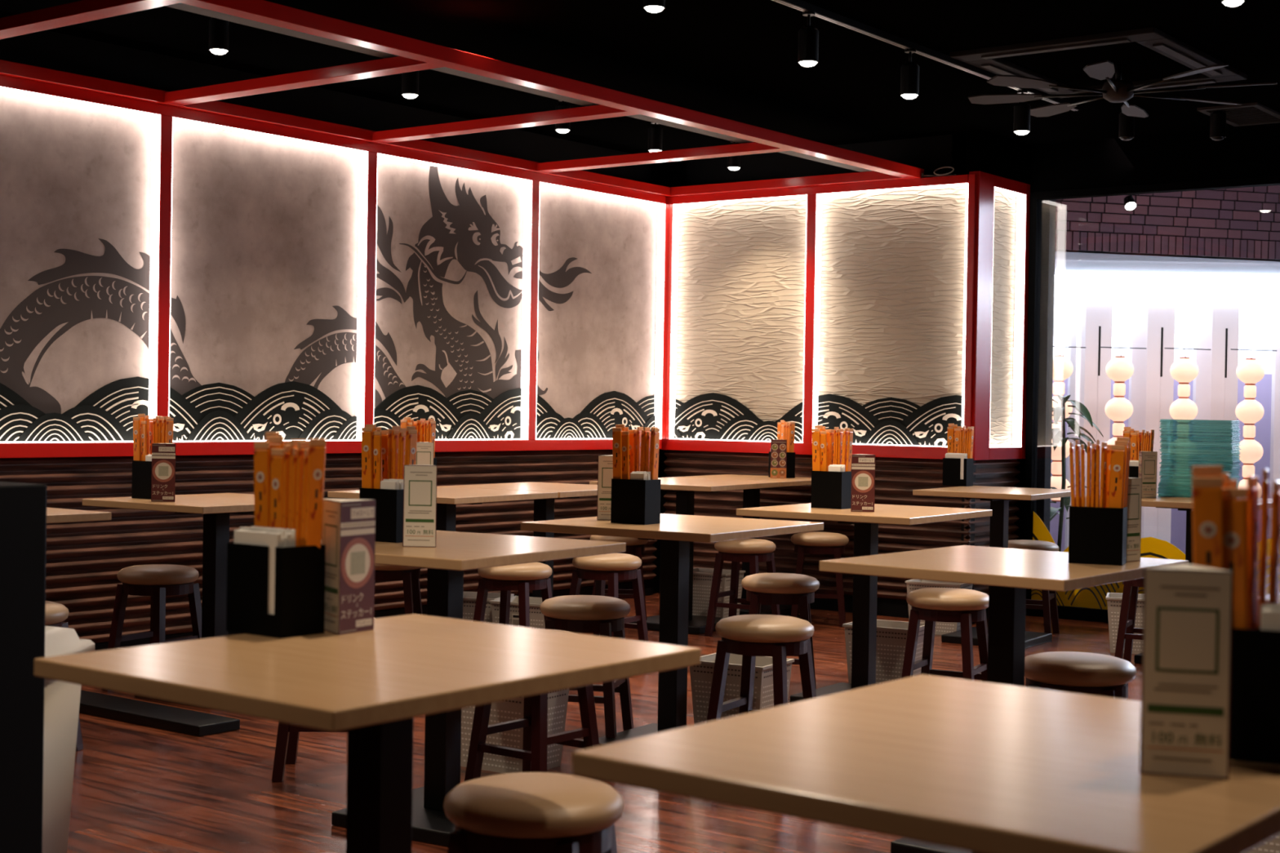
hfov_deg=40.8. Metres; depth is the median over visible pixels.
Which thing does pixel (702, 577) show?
basket
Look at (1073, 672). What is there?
round stool
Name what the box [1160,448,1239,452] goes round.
tray
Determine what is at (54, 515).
pedestal table
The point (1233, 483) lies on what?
packet
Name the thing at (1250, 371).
string
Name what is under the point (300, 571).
napkin holder
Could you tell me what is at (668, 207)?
frame post
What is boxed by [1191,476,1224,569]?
packet
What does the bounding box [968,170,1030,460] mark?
panel frame
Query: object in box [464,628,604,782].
round stool
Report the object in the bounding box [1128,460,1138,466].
napkin stack
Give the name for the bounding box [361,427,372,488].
packet
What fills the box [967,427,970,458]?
packet
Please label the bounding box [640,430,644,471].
packet
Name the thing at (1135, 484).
table card
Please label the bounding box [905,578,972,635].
basket
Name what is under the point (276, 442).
packet
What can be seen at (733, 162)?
ceiling spotlight
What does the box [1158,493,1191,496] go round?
tray
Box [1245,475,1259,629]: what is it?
packet
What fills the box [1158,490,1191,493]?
tray
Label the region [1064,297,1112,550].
panel
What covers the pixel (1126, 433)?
packet
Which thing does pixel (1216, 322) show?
panel
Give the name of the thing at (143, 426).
packet
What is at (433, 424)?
packet
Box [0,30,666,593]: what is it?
wall
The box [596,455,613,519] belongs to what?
table card
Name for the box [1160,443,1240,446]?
tray
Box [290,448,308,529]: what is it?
packet
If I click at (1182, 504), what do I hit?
pedestal table
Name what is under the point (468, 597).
basket
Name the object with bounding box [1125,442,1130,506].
packet
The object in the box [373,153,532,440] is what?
mural panel
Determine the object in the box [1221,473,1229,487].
packet
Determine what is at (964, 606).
round stool
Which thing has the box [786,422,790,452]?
packet
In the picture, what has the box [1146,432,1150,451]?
packet
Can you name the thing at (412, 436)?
packet
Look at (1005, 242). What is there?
plaster panel
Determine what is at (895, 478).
panelling
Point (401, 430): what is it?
packet
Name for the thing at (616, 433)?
packet
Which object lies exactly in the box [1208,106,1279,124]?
grille
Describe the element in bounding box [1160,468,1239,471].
tray
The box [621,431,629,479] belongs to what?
packet
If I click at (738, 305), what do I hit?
plaster panel
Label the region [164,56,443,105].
cross beam
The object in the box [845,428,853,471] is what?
packet
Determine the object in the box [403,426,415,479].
packet
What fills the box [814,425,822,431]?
packet
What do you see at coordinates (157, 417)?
packet
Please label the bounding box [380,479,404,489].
napkin stack
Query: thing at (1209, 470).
packet
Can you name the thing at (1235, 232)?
wall
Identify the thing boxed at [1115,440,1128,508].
packet
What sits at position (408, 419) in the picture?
packet
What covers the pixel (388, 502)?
napkin holder
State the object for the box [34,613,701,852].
pedestal table
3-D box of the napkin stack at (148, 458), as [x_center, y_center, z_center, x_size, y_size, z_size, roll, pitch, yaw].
[-1.763,0.180,6.246,0.055,0.158,0.035,1,1,34]
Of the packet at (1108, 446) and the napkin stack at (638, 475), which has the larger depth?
the napkin stack at (638, 475)
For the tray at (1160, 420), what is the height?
0.007 m
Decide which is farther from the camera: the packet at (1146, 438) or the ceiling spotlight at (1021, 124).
the packet at (1146, 438)
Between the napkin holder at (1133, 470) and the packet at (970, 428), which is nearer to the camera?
the napkin holder at (1133, 470)
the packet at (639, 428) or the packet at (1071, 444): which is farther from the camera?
the packet at (639, 428)
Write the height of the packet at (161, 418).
0.277 m
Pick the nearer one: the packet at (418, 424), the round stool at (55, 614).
the round stool at (55, 614)
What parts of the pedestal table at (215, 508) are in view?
plate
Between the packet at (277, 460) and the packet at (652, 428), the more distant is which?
the packet at (652, 428)
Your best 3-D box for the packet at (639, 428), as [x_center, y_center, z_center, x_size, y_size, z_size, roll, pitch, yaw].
[0.000,0.140,5.378,0.009,0.277,0.031,1,0,30]
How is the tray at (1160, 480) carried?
on the tray at (1159, 482)
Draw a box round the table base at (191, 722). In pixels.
[79,689,239,737]
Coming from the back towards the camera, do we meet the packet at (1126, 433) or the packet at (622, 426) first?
the packet at (1126, 433)
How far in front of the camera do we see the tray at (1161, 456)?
7.69 m
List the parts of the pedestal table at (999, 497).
plate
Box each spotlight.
[208,17,229,54]
[401,71,418,98]
[555,99,570,133]
[643,0,665,13]
[648,122,662,151]
[727,141,741,170]
[797,10,818,66]
[900,48,919,99]
[1013,89,1030,135]
[1118,112,1134,140]
[1124,195,1137,211]
[1209,110,1226,140]
[1221,0,1244,6]
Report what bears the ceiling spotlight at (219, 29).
attached to the ceiling
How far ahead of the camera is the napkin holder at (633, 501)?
5.32 m
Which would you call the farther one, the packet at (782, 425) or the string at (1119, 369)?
the string at (1119, 369)
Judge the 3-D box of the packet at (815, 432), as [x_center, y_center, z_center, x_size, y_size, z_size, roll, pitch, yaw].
[0.654,0.146,6.383,0.042,0.278,0.009,1,1,29]
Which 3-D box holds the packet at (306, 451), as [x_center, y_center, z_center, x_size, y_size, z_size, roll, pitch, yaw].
[-0.511,0.172,2.654,0.018,0.277,0.032,1,1,33]
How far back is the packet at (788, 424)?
9.21 m
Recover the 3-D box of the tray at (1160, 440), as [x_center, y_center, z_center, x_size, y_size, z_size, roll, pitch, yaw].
[2.534,0.067,7.787,0.310,0.007,0.220,1,1,29]
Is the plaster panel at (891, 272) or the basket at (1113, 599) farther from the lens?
the plaster panel at (891, 272)
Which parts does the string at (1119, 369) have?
paper globe, paper globe, paper globe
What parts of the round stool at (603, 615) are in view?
leg, seat, leg, leg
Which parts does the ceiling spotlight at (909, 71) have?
stem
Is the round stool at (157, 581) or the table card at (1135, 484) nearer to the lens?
the table card at (1135, 484)
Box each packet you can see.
[133,417,140,461]
[137,413,145,424]
[140,421,146,461]
[145,415,149,455]
[149,418,153,454]
[152,417,155,443]
[155,415,159,443]
[156,420,159,443]
[158,416,163,443]
[161,419,163,443]
[162,416,170,443]
[164,417,173,443]
[253,441,270,527]
[265,431,279,441]
[266,436,284,469]
[269,448,284,528]
[282,441,290,444]
[282,444,291,528]
[288,439,306,528]
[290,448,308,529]
[295,441,309,546]
[300,448,308,546]
[303,438,326,548]
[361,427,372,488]
[365,424,376,435]
[372,431,382,488]
[376,426,382,480]
[381,430,387,480]
[386,429,392,479]
[391,426,400,479]
[392,430,399,479]
[397,428,406,479]
[400,419,407,428]
[400,431,405,479]
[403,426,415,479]
[404,417,410,422]
[407,429,417,464]
[416,420,420,442]
[419,418,425,442]
[421,422,424,441]
[423,420,428,441]
[426,422,427,441]
[427,418,434,442]
[429,421,435,457]
[612,427,622,479]
[615,424,625,431]
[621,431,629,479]
[628,430,634,479]
[632,429,637,471]
[636,426,643,471]
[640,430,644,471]
[642,427,650,471]
[645,431,650,471]
[648,426,657,479]
[651,428,659,479]
[777,422,781,439]
[781,424,784,439]
[783,423,786,439]
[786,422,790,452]
[786,423,788,439]
[787,424,789,452]
[788,422,795,452]
[811,428,820,471]
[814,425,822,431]
[819,431,826,471]
[825,429,830,471]
[829,429,834,464]
[833,426,839,464]
[835,429,838,464]
[837,428,843,464]
[841,431,844,464]
[843,427,848,471]
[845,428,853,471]
[946,426,953,453]
[951,424,957,453]
[954,428,959,453]
[960,426,963,453]
[962,426,965,453]
[964,428,967,453]
[965,426,970,456]
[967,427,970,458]
[968,426,973,458]
[1069,442,1075,506]
[1075,440,1081,506]
[1080,444,1084,506]
[1086,441,1091,506]
[1090,443,1096,506]
[1095,440,1100,507]
[1099,442,1106,507]
[1105,444,1111,507]
[1108,444,1124,508]
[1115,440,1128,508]
[1116,436,1129,506]
[1123,431,1129,437]
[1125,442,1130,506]
[1126,428,1133,460]
[1130,432,1137,460]
[1133,430,1139,460]
[1137,431,1142,460]
[1141,429,1145,451]
[1142,432,1146,451]
[1145,431,1149,451]
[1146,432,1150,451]
[1149,429,1154,451]
[1191,465,1222,488]
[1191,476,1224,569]
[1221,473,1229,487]
[1221,487,1248,629]
[1227,479,1237,488]
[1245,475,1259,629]
[1257,469,1269,626]
[1268,480,1279,603]
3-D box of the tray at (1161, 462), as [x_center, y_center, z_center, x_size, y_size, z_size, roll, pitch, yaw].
[2.528,0.167,7.783,0.310,0.007,0.220,1,1,29]
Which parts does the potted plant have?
stem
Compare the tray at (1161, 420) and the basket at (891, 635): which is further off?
the tray at (1161, 420)
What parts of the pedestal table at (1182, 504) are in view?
plate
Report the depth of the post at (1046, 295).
9.36 m
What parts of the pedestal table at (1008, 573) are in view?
plate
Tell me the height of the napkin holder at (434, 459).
0.137 m
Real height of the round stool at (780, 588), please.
0.465 m
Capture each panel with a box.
[0,86,160,443]
[168,116,368,442]
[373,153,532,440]
[535,182,665,439]
[669,194,807,443]
[812,182,968,447]
[989,186,1026,447]
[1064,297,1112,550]
[1128,299,1175,543]
[1192,300,1239,420]
[1268,302,1279,538]
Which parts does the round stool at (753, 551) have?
leg, leg, seat, leg, leg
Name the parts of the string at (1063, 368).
paper globe, paper globe, paper globe, paper globe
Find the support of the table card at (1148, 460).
on the pedestal table at (1182, 504)
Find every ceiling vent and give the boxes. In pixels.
[950,26,1247,97]
[1196,102,1279,126]
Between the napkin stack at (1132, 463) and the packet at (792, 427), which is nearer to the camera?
the napkin stack at (1132, 463)
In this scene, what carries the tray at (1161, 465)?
on the tray at (1160, 467)
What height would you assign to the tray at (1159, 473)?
0.007 m
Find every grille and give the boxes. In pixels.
[1001,41,1199,87]
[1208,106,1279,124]
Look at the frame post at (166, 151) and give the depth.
7.14 m
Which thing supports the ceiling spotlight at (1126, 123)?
attached to the ceiling
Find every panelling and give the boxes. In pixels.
[0,449,657,651]
[663,449,975,623]
[960,458,1020,619]
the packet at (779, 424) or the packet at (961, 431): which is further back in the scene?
the packet at (779, 424)
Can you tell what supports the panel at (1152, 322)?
on the floor
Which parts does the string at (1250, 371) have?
paper globe, paper globe, paper globe, paper globe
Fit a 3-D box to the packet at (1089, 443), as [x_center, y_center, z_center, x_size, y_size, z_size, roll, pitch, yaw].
[1.085,0.175,4.164,0.008,0.277,0.031,1,1,21]
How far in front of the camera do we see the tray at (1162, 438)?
7.69 m
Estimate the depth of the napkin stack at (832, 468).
6.34 m
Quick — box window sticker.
[1031,511,1270,609]
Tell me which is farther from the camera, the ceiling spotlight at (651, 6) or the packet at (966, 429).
the packet at (966, 429)
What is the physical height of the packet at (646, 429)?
0.277 m
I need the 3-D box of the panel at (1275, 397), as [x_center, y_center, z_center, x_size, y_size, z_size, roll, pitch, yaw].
[4.275,0.113,11.213,0.290,1.840,0.144,1,1,0]
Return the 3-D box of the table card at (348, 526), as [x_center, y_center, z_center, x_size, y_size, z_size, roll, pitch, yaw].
[-0.451,0.218,2.700,0.074,0.205,0.085,1,1,-30]
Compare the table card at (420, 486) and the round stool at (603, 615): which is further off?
the round stool at (603, 615)
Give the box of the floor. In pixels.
[66,592,1142,852]
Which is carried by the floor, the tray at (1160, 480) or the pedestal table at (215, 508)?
the pedestal table at (215, 508)
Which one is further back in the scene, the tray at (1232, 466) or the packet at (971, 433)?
the packet at (971, 433)
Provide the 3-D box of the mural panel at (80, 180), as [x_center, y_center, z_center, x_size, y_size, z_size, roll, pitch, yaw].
[-2.357,-0.613,6.699,0.078,1.353,1.115,1,1,37]
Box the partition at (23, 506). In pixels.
[0,481,47,852]
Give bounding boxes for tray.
[1157,487,1192,489]
[1157,488,1191,491]
[1157,492,1191,494]
[1157,494,1191,497]
[1158,483,1238,485]
[1158,484,1238,487]
[1158,485,1192,488]
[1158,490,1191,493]
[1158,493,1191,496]
[1159,420,1239,423]
[1159,426,1239,429]
[1159,429,1239,432]
[1159,462,1239,466]
[1159,471,1239,475]
[1159,472,1239,476]
[1159,474,1239,477]
[1159,477,1239,479]
[1159,481,1239,484]
[1160,419,1239,422]
[1160,422,1239,425]
[1160,423,1239,426]
[1160,425,1239,427]
[1160,427,1239,431]
[1160,431,1239,434]
[1160,432,1239,435]
[1160,434,1239,436]
[1160,435,1239,438]
[1160,436,1239,439]
[1160,438,1239,441]
[1160,440,1240,443]
[1160,441,1239,444]
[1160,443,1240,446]
[1160,444,1239,447]
[1160,445,1239,448]
[1160,447,1240,450]
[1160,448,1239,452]
[1160,450,1239,453]
[1160,453,1239,457]
[1160,454,1239,457]
[1160,456,1239,459]
[1160,457,1239,461]
[1160,461,1240,464]
[1160,463,1240,467]
[1160,465,1240,468]
[1160,466,1239,470]
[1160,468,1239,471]
[1160,469,1239,473]
[1160,475,1239,479]
[1160,478,1239,481]
[1160,480,1239,482]
[1161,452,1239,455]
[1161,459,1240,462]
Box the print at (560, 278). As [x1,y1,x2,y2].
[537,257,591,395]
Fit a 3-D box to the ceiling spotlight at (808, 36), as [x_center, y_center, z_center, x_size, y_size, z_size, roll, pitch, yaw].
[0.597,-1.372,6.100,0.072,0.194,0.072,1,1,3]
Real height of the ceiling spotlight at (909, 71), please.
0.194 m
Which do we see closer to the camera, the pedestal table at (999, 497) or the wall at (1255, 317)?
the pedestal table at (999, 497)
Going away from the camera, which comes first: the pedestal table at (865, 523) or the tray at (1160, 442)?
the pedestal table at (865, 523)
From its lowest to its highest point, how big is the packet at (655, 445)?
0.277 m
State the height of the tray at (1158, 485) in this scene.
0.007 m
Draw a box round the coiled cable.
[921,166,956,177]
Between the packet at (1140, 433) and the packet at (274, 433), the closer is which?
the packet at (274, 433)
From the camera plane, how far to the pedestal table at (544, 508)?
7.71 m
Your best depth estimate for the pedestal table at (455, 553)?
4.41 m
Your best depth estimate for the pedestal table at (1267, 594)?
3.41 m
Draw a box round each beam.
[0,0,179,39]
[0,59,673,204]
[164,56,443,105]
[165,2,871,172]
[170,0,924,178]
[372,104,638,142]
[536,142,790,173]
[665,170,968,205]
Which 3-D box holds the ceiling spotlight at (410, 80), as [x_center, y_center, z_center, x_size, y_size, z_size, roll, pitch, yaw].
[-0.966,-1.462,7.247,0.072,0.164,0.072,1,1,3]
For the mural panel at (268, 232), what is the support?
on the rail at (196, 448)
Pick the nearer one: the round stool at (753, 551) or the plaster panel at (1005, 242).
the round stool at (753, 551)
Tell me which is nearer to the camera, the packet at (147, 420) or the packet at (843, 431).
the packet at (147, 420)
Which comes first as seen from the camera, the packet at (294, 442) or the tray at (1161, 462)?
the packet at (294, 442)
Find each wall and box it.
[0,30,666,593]
[658,133,968,592]
[951,129,1031,539]
[1030,124,1279,191]
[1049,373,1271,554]
[1053,297,1279,373]
[1054,185,1279,278]
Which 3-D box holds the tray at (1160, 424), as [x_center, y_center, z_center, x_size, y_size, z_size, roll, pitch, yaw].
[2.531,-0.007,7.789,0.310,0.007,0.220,1,1,27]
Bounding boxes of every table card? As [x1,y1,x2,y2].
[151,443,175,502]
[321,498,375,635]
[402,464,437,547]
[416,441,434,465]
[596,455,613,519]
[770,439,786,478]
[850,453,875,511]
[1126,477,1142,562]
[1137,451,1157,497]
[1139,563,1233,779]
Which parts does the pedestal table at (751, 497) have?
plate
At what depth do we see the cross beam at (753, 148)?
8.49 m
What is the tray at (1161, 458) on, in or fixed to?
on the tray at (1162, 460)
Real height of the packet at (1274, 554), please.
0.277 m
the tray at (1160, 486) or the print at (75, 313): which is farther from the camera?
the tray at (1160, 486)
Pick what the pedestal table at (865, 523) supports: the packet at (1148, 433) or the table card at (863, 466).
the table card at (863, 466)
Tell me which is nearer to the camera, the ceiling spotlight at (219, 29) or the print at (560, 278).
the ceiling spotlight at (219, 29)
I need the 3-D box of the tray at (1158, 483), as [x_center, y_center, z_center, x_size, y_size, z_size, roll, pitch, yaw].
[2.526,0.261,7.786,0.310,0.007,0.220,1,1,29]
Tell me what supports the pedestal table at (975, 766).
on the floor
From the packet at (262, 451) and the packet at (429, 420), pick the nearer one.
the packet at (262, 451)
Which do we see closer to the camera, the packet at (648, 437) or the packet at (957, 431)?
the packet at (648, 437)
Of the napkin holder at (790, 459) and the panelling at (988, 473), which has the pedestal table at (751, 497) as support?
the napkin holder at (790, 459)
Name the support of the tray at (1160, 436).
on the tray at (1162, 437)
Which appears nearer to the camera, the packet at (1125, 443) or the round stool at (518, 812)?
the round stool at (518, 812)
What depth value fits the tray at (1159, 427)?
7.69 m
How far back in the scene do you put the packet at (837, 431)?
6.38 m
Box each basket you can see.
[460,688,568,773]
[462,591,514,622]
[488,595,545,628]
[689,653,794,724]
[692,567,745,617]
[842,619,924,684]
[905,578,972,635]
[1106,592,1142,653]
[1245,833,1279,852]
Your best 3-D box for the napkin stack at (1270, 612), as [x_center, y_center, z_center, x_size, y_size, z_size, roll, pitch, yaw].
[0.673,0.265,1.787,0.055,0.158,0.035,1,1,25]
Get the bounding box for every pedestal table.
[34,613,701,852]
[46,507,111,523]
[82,493,254,707]
[320,530,626,847]
[327,486,558,531]
[441,481,597,597]
[520,513,823,746]
[572,674,1279,852]
[589,477,778,634]
[671,474,811,615]
[736,502,992,703]
[819,545,1188,852]
[912,485,1081,648]
[1133,493,1271,663]
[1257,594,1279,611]
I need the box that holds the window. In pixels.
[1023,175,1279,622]
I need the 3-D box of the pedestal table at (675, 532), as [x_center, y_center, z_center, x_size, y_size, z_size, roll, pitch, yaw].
[0.106,0.662,5.433,0.680,0.720,0.719,1,1,33]
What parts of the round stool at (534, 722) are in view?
leg, leg, leg, seat, leg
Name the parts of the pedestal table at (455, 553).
plate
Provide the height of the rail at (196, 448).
0.057 m
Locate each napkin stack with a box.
[145,453,151,461]
[234,525,295,614]
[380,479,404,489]
[630,471,650,479]
[828,464,844,471]
[945,453,967,479]
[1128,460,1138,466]
[1260,602,1279,631]
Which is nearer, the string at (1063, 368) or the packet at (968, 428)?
the packet at (968, 428)
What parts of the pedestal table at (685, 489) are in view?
plate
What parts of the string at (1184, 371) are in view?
paper globe, paper globe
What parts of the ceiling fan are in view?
blade, blade, blade, blade arm, blade arm, blade arm, blade, blade arm, down rod, blade, blade arm, blade arm, blade arm, blade, blade, blade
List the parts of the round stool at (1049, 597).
seat, leg, leg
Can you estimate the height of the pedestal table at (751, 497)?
0.720 m
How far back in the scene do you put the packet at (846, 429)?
6.37 m
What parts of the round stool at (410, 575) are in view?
seat, leg, leg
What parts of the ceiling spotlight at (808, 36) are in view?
stem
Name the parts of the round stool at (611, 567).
leg, leg, seat, leg, leg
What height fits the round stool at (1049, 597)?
0.465 m
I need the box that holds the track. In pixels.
[771,0,1079,111]
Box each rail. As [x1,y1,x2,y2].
[0,439,662,457]
[660,439,947,459]
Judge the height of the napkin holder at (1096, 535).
0.137 m
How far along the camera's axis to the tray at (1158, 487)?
7.73 m
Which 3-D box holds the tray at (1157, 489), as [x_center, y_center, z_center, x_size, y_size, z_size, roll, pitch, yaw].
[2.522,0.288,7.790,0.310,0.007,0.220,1,1,28]
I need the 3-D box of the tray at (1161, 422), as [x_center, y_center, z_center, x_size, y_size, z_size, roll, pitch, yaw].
[2.532,-0.013,7.787,0.310,0.007,0.220,1,1,27]
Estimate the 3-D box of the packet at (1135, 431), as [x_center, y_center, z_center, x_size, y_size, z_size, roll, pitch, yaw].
[2.227,0.156,7.742,0.031,0.277,0.008,0,0,31]
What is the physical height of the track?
0.042 m
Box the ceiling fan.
[968,60,1277,117]
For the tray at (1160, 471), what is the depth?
7.73 m
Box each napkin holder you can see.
[131,460,151,499]
[226,542,325,638]
[359,488,403,542]
[433,457,436,465]
[610,478,661,524]
[768,451,795,478]
[810,471,851,509]
[942,457,973,486]
[1068,506,1127,565]
[1128,466,1138,477]
[1229,626,1279,764]
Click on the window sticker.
(1095, 597)
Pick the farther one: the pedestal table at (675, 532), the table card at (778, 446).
the table card at (778, 446)
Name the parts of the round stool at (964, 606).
leg, leg, seat, leg, leg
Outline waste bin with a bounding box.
[42,626,94,852]
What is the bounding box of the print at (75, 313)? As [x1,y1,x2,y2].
[0,238,150,413]
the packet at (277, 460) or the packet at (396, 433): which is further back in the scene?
the packet at (396, 433)
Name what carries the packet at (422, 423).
in the napkin holder at (434, 459)
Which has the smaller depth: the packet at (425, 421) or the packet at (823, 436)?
the packet at (823, 436)
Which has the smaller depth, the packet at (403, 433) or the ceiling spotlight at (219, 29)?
the packet at (403, 433)
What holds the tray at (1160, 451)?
on the tray at (1162, 452)
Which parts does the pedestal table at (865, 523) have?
plate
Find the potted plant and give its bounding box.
[1049,395,1102,551]
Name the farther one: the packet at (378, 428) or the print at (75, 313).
the print at (75, 313)
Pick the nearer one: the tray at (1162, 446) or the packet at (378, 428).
the packet at (378, 428)
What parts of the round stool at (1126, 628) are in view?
leg, leg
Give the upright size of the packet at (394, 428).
0.277 m
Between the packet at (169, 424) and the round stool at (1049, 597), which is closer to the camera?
the packet at (169, 424)
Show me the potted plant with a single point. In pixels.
(1057, 436)
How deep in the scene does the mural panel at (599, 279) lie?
9.53 m
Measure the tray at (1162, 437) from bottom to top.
0.007 m
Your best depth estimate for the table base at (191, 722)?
5.73 m
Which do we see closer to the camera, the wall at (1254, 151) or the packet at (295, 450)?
the packet at (295, 450)
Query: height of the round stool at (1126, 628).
0.465 m
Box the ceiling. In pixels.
[0,0,1279,153]
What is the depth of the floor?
4.80 m
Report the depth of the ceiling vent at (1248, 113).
8.16 m
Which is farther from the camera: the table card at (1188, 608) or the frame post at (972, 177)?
the frame post at (972, 177)
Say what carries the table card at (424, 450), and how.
on the pedestal table at (447, 497)
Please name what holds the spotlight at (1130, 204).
attached to the ceiling
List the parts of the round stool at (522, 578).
leg, leg, seat, leg, leg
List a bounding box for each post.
[156,115,172,416]
[355,151,377,427]
[520,180,539,439]
[653,204,672,439]
[803,194,816,443]
[964,173,976,428]
[1035,199,1056,532]
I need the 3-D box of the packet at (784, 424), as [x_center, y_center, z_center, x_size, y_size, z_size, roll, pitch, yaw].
[0.787,0.122,9.256,0.031,0.277,0.009,1,1,-22]
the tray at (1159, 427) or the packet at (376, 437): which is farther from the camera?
the tray at (1159, 427)
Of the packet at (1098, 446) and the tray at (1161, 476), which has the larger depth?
the tray at (1161, 476)
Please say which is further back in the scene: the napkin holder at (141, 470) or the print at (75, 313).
the print at (75, 313)
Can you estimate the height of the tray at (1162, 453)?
0.007 m
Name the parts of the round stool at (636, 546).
leg, seat, leg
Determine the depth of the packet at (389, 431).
4.52 m
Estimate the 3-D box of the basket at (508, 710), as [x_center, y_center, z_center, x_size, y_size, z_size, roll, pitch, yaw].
[-0.386,0.890,5.157,0.280,0.253,0.230,1,1,33]
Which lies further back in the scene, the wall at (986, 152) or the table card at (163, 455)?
the wall at (986, 152)
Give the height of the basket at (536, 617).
0.253 m
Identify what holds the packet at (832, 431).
in the napkin holder at (829, 490)
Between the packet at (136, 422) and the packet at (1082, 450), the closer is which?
the packet at (1082, 450)
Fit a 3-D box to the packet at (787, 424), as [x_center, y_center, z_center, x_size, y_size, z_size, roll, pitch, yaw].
[0.796,0.124,9.239,0.031,0.277,0.009,1,1,-25]
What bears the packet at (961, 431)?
in the napkin holder at (951, 466)
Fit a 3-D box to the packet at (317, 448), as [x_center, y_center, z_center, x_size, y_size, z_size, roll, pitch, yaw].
[-0.503,0.157,2.648,0.022,0.277,0.032,1,1,39]
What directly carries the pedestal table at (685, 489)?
on the floor
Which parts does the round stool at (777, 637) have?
leg, leg, seat, leg, leg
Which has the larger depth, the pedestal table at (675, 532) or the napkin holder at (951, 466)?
the napkin holder at (951, 466)
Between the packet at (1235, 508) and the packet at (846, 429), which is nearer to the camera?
the packet at (1235, 508)
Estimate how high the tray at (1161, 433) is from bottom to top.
0.007 m
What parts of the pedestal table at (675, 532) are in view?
plate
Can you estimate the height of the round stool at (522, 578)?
0.465 m
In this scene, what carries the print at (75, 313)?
attached to the mural panel at (80, 180)
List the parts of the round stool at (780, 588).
leg, leg, seat, leg, leg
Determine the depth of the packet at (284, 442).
2.70 m
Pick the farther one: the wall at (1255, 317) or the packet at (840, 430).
the wall at (1255, 317)
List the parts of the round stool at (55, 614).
seat, leg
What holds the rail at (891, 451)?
on the panelling at (895, 478)
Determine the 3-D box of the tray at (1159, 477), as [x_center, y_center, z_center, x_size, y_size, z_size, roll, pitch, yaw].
[2.530,0.234,7.791,0.310,0.007,0.220,1,1,28]
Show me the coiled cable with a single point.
(937, 175)
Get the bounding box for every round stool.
[44,600,83,751]
[101,564,201,691]
[271,617,375,782]
[374,564,422,614]
[443,772,624,852]
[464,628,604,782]
[473,562,552,629]
[539,595,633,737]
[568,552,648,641]
[590,534,648,619]
[704,537,780,636]
[706,614,816,722]
[741,573,819,688]
[791,532,848,626]
[901,587,988,682]
[1008,539,1059,633]
[1024,651,1136,699]
[1114,577,1143,662]
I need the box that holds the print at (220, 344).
[169,295,357,395]
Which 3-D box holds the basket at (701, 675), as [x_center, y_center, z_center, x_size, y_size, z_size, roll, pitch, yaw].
[0.332,0.897,5.699,0.280,0.253,0.230,1,1,31]
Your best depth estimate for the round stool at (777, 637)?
5.07 m
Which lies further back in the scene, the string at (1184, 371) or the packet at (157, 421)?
the string at (1184, 371)
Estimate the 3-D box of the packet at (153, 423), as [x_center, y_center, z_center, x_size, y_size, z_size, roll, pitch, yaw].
[-1.770,0.108,6.304,0.009,0.277,0.031,2,1,42]
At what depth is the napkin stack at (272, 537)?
2.62 m
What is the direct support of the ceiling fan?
hanging from the ceiling
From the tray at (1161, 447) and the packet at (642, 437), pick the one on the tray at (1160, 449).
the tray at (1161, 447)
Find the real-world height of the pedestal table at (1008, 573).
0.720 m
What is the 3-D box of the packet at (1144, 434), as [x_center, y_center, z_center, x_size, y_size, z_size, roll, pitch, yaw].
[2.256,0.167,7.707,0.016,0.277,0.031,1,1,37]
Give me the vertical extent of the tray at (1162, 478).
0.007 m
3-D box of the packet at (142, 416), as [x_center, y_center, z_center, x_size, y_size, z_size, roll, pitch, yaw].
[-1.821,0.092,6.298,0.041,0.278,0.009,1,1,26]
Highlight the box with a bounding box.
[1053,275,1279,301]
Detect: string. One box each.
[1050,346,1085,502]
[1100,346,1146,449]
[1164,347,1210,419]
[1230,348,1276,497]
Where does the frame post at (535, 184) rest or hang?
on the rail at (196, 448)
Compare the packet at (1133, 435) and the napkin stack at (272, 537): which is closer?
the napkin stack at (272, 537)
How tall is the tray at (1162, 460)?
0.007 m
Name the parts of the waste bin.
bin lid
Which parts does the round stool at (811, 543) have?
leg, leg, seat, leg, leg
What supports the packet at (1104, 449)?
in the napkin holder at (1096, 535)
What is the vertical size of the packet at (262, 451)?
0.278 m
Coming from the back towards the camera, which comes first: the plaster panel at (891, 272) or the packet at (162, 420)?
the plaster panel at (891, 272)
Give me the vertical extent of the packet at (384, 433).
0.277 m
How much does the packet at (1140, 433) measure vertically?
0.277 m
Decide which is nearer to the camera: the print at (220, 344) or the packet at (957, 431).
the print at (220, 344)
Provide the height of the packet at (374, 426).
0.278 m
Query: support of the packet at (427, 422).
in the napkin holder at (434, 459)
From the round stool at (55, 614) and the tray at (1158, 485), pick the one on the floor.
the round stool at (55, 614)
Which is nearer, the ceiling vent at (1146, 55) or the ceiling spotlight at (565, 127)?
the ceiling vent at (1146, 55)
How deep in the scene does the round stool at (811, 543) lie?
8.65 m
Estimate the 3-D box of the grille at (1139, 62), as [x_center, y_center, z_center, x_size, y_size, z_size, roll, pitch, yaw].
[1.904,-1.489,7.092,0.540,0.012,0.760,1,1,37]
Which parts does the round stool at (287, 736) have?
leg, leg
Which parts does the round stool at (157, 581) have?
leg, leg, seat, leg, leg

